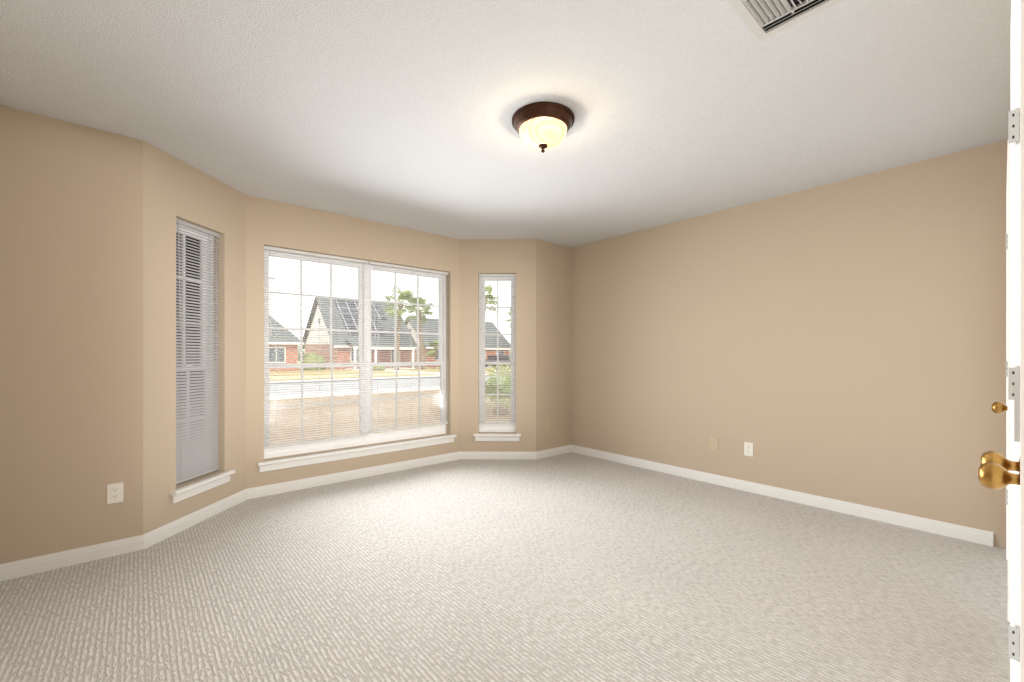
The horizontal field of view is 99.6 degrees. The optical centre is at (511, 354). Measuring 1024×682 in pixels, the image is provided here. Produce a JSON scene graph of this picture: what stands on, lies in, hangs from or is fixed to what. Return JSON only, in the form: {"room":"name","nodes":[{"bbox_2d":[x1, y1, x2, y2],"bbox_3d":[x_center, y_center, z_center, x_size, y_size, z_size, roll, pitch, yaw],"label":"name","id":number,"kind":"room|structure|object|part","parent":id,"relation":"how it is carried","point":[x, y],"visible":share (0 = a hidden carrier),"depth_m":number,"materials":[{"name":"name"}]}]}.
{"room":"empty bedroom","nodes":[
{"label":"empty bedroom","id":0,"kind":"room"},
{"bbox_2d":[0,105,142,563],"bbox_3d":[-2.545,0.040,2.393,0.765,2.640,0.160,0,0,-41],"label":"wall","id":1,"kind":"structure","parent":0,"point":[71,321],"depth_m":2.38,"materials":[{"name":"beige paint"}]},
{"bbox_2d":[107,482,123,503],"bbox_3d":[-2.293,0.802,2.500,0.070,0.114,0.007,0,0,-41],"label":"electrical outlet","id":2,"kind":"object","parent":1,"relation":"attached to","point":[115,492],"visible":1,"depth_m":2.50,"materials":[{"name":"white plastic"}]},
{"bbox_2d":[0,445,992,581],"bbox_3d":[-0.044,1.118,2.600,4.498,0.084,4.037,0,0,-41],"label":"baseboard","id":3,"kind":"structure","parent":1,"relation":"attached to","point":[31,566],"depth_m":3.23,"materials":[{"name":"white wood"}]},
{"bbox_2d":[143,140,245,533],"bbox_3d":[-2.245,0.040,3.061,0.160,2.640,0.947,0,0,5],"label":"wall","id":4,"kind":"structure","parent":0,"point":[174,188],"depth_m":2.81,"materials":[{"name":"beige paint"}]},
{"bbox_2d":[176,223,213,479],"bbox_3d":[-2.296,-0.015,3.034,0.082,1.780,0.423,0,0,5],"label":"window","id":5,"kind":"structure","parent":4,"relation":"in","point":[194,301],"depth_m":3.13,"materials":[{"name":"glass"}]},
{"bbox_2d":[176,218,219,483],"bbox_3d":[-2.209,-0.022,3.027,0.041,1.758,0.415,0,0,4],"label":"window blind","id":6,"kind":"object","parent":5,"relation":"attached to","point":[195,457],"visible":0.77,"depth_m":3.03,"materials":[{"name":"grey plastic"}]},
{"bbox_2d":[169,470,234,503],"bbox_3d":[-2.187,0.918,3.025,0.135,0.084,0.523,0,0,5],"label":"window sill","id":7,"kind":"structure","parent":4,"relation":"attached to","point":[191,490],"depth_m":2.98,"materials":[{"name":"white wood"}]},
{"bbox_2d":[246,195,458,488],"bbox_3d":[-1.413,0.040,4.190,2.171,2.640,0.160,0,0,-41],"label":"wall","id":8,"kind":"structure","parent":0,"point":[273,223],"depth_m":3.87,"materials":[{"name":"beige paint"}]},
{"bbox_2d":[264,249,445,458],"bbox_3d":[-1.438,-0.015,4.233,1.801,1.780,0.082,0,0,-41],"label":"window","id":9,"kind":"structure","parent":8,"relation":"in","point":[372,438],"depth_m":4.19,"materials":[{"name":"white plastic"}]},
{"bbox_2d":[264,246,368,448],"bbox_3d":[-1.720,-0.059,3.871,0.893,1.683,0.041,0,0,-41],"label":"window blind","id":10,"kind":"object","parent":9,"relation":"attached to","point":[283,250],"visible":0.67,"depth_m":3.84,"materials":[{"name":"white plastic"}]},
{"bbox_2d":[369,261,447,433],"bbox_3d":[-1.040,-0.070,4.460,0.893,1.663,0.041,0,0,-41],"label":"window blind","id":11,"kind":"object","parent":9,"relation":"attached to","point":[411,269],"visible":0.9,"depth_m":4.43,"materials":[{"name":"white plastic"}]},
{"bbox_2d":[257,434,456,472],"bbox_3d":[-1.367,0.918,4.150,1.901,0.084,0.135,0,0,-41],"label":"window sill","id":12,"kind":"structure","parent":8,"relation":"attached to","point":[272,465],"depth_m":3.98,"materials":[{"name":"white wood"}]},
{"bbox_2d":[459,239,535,451],"bbox_3d":[-0.190,0.040,4.875,0.912,2.640,0.160,0,0,1],"label":"wall","id":13,"kind":"structure","parent":0,"point":[477,257],"depth_m":4.79,"materials":[{"name":"beige paint"}]},
{"bbox_2d":[473,433,520,440],"bbox_3d":[-0.163,0.918,4.814,0.520,0.084,0.135,0,0,1],"label":"window sill","id":14,"kind":"structure","parent":13,"relation":"attached to","point":[495,437],"depth_m":4.78,"materials":[{"name":"white wood"}]},
{"bbox_2d":[479,277,515,431],"bbox_3d":[-0.161,-0.015,4.924,0.420,1.780,0.082,0,0,1],"label":"window","id":15,"kind":"structure","parent":13,"relation":"in","point":[497,427],"depth_m":4.89,"materials":[{"name":"white plastic"}]},
{"bbox_2d":[479,274,515,423],"bbox_3d":[-0.163,-0.062,4.836,0.412,1.678,0.041,0,0,0],"label":"window blind","id":16,"kind":"object","parent":15,"relation":"attached to","point":[485,351],"visible":0.88,"depth_m":4.84,"materials":[{"name":"white plastic"}]},
{"bbox_2d":[0,452,1010,681],"bbox_3d":[-0.037,1.260,2.591,4.818,0.200,4.378,0,0,-41],"label":"floor","id":17,"kind":"structure","parent":0,"point":[571,567],"depth_m":2.11,"materials":[{"name":"beige carpet"}]},
{"bbox_2d":[0,0,1010,246],"bbox_3d":[-0.037,-1.370,2.591,4.818,0.180,4.378,0,0,-41],"label":"ceiling","id":18,"kind":"structure","parent":0,"point":[399,113],"depth_m":2.14,"materials":[{"name":"white paint"}]},
{"bbox_2d":[512,102,574,152],"bbox_3d":[0.169,-1.189,2.356,0.342,0.182,0.342,0,0,-41],"label":"ceiling light","id":19,"kind":"object","parent":18,"relation":"attached to","point":[542,126],"visible":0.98,"depth_m":2.26,"materials":[{"name":"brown glass"}]},
{"bbox_3d":[0.169,-1.179,2.356,0.262,0.084,0.262,0,0,-41],"label":"lamp shade","id":20,"kind":"part","parent":19,"relation":"part of","materials":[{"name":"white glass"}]},
{"bbox_2d":[727,0,842,41],"bbox_3d":[0.966,-1.269,1.532,0.356,0.023,0.282,0,0,-41],"label":"ceiling vent","id":21,"kind":"object","parent":18,"relation":"in","point":[763,19],"visible":1,"depth_m":1.61,"materials":[{"name":"grey metal"}]},
{"bbox_2d":[536,239,570,451],"bbox_3d":[0.494,0.040,5.091,0.742,2.640,0.164,0,0,-41],"label":"wall","id":22,"kind":"structure","parent":0,"point":[553,332],"depth_m":4.97,"materials":[{"name":"beige paint"}]},
{"bbox_2d":[571,140,1007,548],"bbox_3d":[1.897,0.040,3.917,0.160,2.640,3.764,0,0,-41],"label":"wall","id":23,"kind":"structure","parent":0,"point":[843,340],"depth_m":3.27,"materials":[{"name":"beige paint"}]},
{"bbox_2d":[710,437,717,450],"bbox_3d":[1.811,0.802,3.882,0.014,0.114,0.070,0,0,-41],"label":"outlet","id":24,"kind":"object","parent":23,"relation":"attached to","point":[713,443],"visible":1,"depth_m":3.88,"materials":[{"name":"beige plastic"}]},
{"bbox_2d":[744,442,752,456],"bbox_3d":[2.005,0.803,3.663,0.007,0.114,0.070,0,0,-41],"label":"electrical outlet","id":25,"kind":"object","parent":23,"relation":"attached to","point":[748,448],"visible":1,"depth_m":3.66,"materials":[{"name":"white plastic"}]},
{"bbox_3d":[1.331,0.040,1.013,4.818,2.640,0.201,0,0,-41],"label":"wall","id":26,"kind":"structure","parent":0,"visible":0},
{"bbox_2d":[978,0,1023,681],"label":"door","id":27,"kind":"structure","parent":26,"relation":"in","point":[994,469],"depth_m":1.18,"materials":[{"name":"white wood"}]},
{"label":"outside","id":28,"kind":"structure","parent":0,"visible":0},
{"bbox_2d":[270,387,510,445],"bbox_3d":[-23.156,1.760,72.552,220.000,0.300,180.000,0,0,-41],"label":"ground","id":29,"kind":"structure","parent":28,"point":[389,396],"depth_m":11.41,"materials":[{"name":"beige soil"}]},
{"bbox_2d":[270,376,505,394],"bbox_3d":[8.435,1.600,36.082,220.000,0.020,8.500,0,0,-41],"label":"road","id":30,"kind":"structure","parent":29,"relation":"on","point":[381,383],"depth_m":22.18,"materials":[{"name":"grey asphalt"}]},
{"bbox_2d":[270,361,510,383],"bbox_3d":[-25.120,1.585,74.820,220.000,0.050,94.000,0,0,-41],"label":"lawn","id":31,"kind":"structure","parent":29,"relation":"on","point":[329,374],"depth_m":35.52,"materials":[{"name":"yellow plant"}]},
{"bbox_2d":[269,277,303,371],"bbox_3d":[-28.898,-3.140,39.775,15.300,9.400,10.930,0,0,-41],"label":"house","id":32,"kind":"structure","parent":31,"relation":"on","point":[282,344],"depth_m":40.13,"materials":[{"name":"brick"}]},
{"bbox_2d":[302,354,325,370],"bbox_3d":[-19.543,0.813,42.625,2.502,1.993,1.728,0,0,-41],"label":"bush","id":33,"kind":"object","parent":31,"relation":"on","point":[308,362],"depth_m":41.99,"materials":[{"name":"green plant"}]},
{"bbox_2d":[302,297,416,369],"bbox_3d":[-17.435,-2.420,49.758,9.300,7.960,13.850,0,0,-41],"label":"house","id":34,"kind":"structure","parent":31,"relation":"on","point":[387,325],"depth_m":47.26,"materials":[{"name":"brick"}]},
{"bbox_2d":[380,286,416,369],"bbox_3d":[-11.431,-2.747,44.302,4.647,8.722,4.854,0,0,-41],"label":"palm tree","id":35,"kind":"object","parent":31,"relation":"on","point":[408,295],"depth_m":43.58,"materials":[{"name":"green plant"}]},
{"bbox_2d":[401,296,435,368],"bbox_3d":[-9.935,-2.316,45.824,4.339,7.859,4.188,0,0,-41],"label":"palm tree","id":36,"kind":"object","parent":31,"relation":"on","point":[423,316],"depth_m":45.70,"materials":[{"name":"green plant"}]},
{"bbox_2d":[425,341,437,366],"bbox_3d":[-8.638,-0.031,49.220,2.780,3.285,2.778,0,0,-41],"label":"bush","id":37,"kind":"object","parent":31,"relation":"on","point":[428,353],"depth_m":49.19,"materials":[{"name":"green plant"}]},
{"bbox_2d":[406,317,510,366],"bbox_3d":[-8.476,-1.720,62.096,14.400,6.560,9.930,0,0,-41],"label":"house","id":38,"kind":"structure","parent":31,"relation":"on","point":[432,328],"depth_m":58.05,"materials":[{"name":"brick"}]},
{"bbox_2d":[486,284,503,312],"bbox_3d":[-2.893,-3.061,47.478,4.344,9.346,4.524,0,0,-41],"label":"palm tree","id":39,"kind":"object","parent":31,"relation":"on","point":[489,292],"depth_m":47.31,"materials":[{"name":"green plant"}]},
{"bbox_2d":[270,367,510,399],"bbox_3d":[1.462,1.540,44.132,220.000,0.140,31.000,0,0,-41],"label":"sidewalk","id":40,"kind":"structure","parent":29,"relation":"on","point":[352,392],"depth_m":23.18,"materials":[{"name":"white concrete"}]},
{"bbox_2d":[486,356,510,365],"bbox_3d":[-1.599,0.805,52.858,4.400,1.450,1.800,0,0,-41],"label":"car","id":41,"kind":"object","parent":40,"relation":"on","point":[500,358],"depth_m":52.22,"materials":[{"name":"grey paint"}]},
{"bbox_2d":[298,343,510,359],"bbox_3d":[-53.237,-0.810,109.388,212.953,7.173,14.434,0,0,-41],"label":"treeline","id":42,"kind":"object","parent":29,"relation":"on","point":[304,352],"depth_m":108.48,"materials":[{"name":"green plant"}]},
{"bbox_2d":[486,361,510,414],"bbox_3d":[-0.323,0.901,11.706,1.925,1.570,2.430,0,0,-41],"label":"bush","id":43,"kind":"object","parent":29,"relation":"on","point":[495,390],"depth_m":11.46,"materials":[{"name":"green plant"}]}
]}

